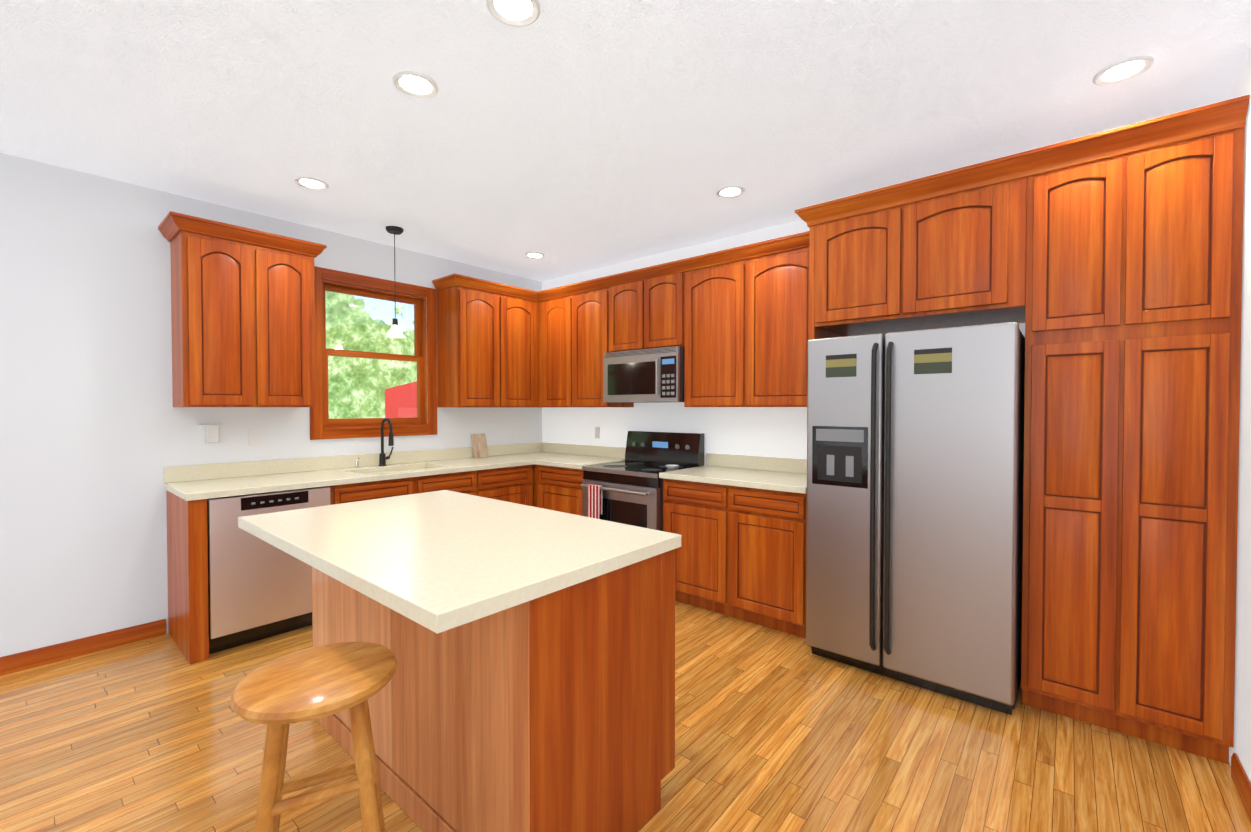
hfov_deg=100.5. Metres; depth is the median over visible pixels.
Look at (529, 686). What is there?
kitchen island
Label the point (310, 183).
recessed light
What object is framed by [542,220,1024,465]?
wall
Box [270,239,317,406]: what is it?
upper cabinet
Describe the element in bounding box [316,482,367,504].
base cabinet
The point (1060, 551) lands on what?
tall cabinet
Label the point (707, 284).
upper cabinet
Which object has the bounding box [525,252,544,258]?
recessed light
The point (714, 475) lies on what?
countertop
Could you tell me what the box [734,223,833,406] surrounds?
upper cabinet
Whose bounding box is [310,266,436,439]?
window
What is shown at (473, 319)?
upper cabinet
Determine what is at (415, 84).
recessed light
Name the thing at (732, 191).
recessed light
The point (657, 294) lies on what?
upper cabinet
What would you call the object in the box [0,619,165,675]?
baseboard
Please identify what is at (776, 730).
floor
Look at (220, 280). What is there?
upper cabinet
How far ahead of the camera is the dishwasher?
3.05 m
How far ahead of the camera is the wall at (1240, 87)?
1.93 m
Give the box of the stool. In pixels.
[230,642,396,831]
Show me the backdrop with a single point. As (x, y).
(376, 331)
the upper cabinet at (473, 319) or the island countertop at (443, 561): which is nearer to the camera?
the island countertop at (443, 561)
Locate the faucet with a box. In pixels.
[378,418,393,465]
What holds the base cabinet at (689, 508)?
on the floor
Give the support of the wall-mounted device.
attached to the wall at (98, 432)
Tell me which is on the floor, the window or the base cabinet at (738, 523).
the base cabinet at (738, 523)
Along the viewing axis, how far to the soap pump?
4.01 m
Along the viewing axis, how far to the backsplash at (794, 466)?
4.09 m
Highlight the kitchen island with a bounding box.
[312,550,674,831]
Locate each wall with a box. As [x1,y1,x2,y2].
[0,152,542,656]
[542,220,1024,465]
[1224,47,1250,781]
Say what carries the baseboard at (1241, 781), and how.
attached to the wall at (1240, 87)
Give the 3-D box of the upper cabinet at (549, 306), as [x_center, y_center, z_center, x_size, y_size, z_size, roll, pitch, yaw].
[-0.507,-0.612,4.973,0.470,1.060,0.348,1,1,40]
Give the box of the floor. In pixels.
[0,600,1250,831]
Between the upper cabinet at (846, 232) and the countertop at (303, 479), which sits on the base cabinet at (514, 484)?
the countertop at (303, 479)
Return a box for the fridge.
[806,322,1024,714]
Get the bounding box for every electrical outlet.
[249,428,260,444]
[595,427,599,438]
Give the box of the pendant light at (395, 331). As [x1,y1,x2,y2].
[385,226,403,337]
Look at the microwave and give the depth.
4.11 m
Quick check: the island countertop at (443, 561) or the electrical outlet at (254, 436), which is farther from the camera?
the electrical outlet at (254, 436)
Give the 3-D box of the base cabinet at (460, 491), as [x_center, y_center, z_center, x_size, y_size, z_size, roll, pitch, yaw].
[-1.749,0.972,4.055,0.618,0.740,0.803,1,1,40]
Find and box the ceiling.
[0,0,1250,281]
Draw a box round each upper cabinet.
[166,219,273,406]
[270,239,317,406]
[435,279,509,406]
[510,291,537,406]
[538,291,561,406]
[562,279,633,406]
[614,275,633,351]
[634,263,681,349]
[682,255,733,406]
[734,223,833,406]
[810,187,901,336]
[882,151,1029,330]
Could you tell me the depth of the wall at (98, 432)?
3.02 m
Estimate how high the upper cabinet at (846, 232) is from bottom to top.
0.681 m
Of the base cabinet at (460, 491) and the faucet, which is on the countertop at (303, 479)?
the faucet
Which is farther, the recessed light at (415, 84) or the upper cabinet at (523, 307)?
the upper cabinet at (523, 307)
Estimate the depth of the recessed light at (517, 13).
1.74 m
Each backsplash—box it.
[164,442,543,497]
[544,442,806,473]
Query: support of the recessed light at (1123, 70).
in the ceiling
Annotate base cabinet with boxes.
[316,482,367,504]
[368,490,471,499]
[452,466,535,506]
[536,466,582,515]
[663,478,715,611]
[716,486,806,637]
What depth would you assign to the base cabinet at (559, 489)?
4.46 m
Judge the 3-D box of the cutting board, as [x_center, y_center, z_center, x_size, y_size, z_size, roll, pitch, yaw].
[-1.373,0.279,4.905,0.071,0.220,0.150,1,1,40]
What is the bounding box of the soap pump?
[354,458,359,467]
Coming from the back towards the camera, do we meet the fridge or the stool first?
the fridge
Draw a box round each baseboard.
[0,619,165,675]
[1231,753,1250,820]
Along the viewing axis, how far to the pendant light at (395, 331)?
3.86 m
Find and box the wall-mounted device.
[198,424,225,442]
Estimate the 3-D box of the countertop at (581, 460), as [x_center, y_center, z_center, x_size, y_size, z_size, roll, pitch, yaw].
[-0.371,0.411,4.678,0.612,0.038,0.643,1,1,40]
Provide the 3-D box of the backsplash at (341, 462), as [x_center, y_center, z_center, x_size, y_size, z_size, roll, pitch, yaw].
[-1.636,0.435,4.181,0.616,0.270,3.043,1,1,40]
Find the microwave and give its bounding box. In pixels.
[603,346,683,402]
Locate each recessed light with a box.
[294,176,328,190]
[392,70,437,98]
[486,0,539,26]
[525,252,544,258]
[716,185,744,197]
[1093,55,1153,85]
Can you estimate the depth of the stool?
1.23 m
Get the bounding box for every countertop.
[164,450,575,501]
[238,490,680,637]
[536,454,624,469]
[660,466,806,493]
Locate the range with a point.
(628, 490)
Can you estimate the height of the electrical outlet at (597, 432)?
0.115 m
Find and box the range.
[581,431,704,530]
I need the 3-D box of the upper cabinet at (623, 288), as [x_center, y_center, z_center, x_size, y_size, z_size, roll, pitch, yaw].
[0.131,-0.835,4.425,0.443,0.598,0.348,1,1,40]
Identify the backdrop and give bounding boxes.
[325,291,416,418]
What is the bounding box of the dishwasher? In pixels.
[207,486,329,653]
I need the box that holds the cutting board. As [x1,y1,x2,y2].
[471,434,488,457]
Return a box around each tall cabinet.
[1021,132,1101,723]
[1094,95,1249,763]
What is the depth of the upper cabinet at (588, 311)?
4.61 m
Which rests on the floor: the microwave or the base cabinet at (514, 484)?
the base cabinet at (514, 484)
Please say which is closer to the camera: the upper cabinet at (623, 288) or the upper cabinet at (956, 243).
the upper cabinet at (956, 243)
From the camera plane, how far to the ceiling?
2.27 m
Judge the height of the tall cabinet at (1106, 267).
2.556 m

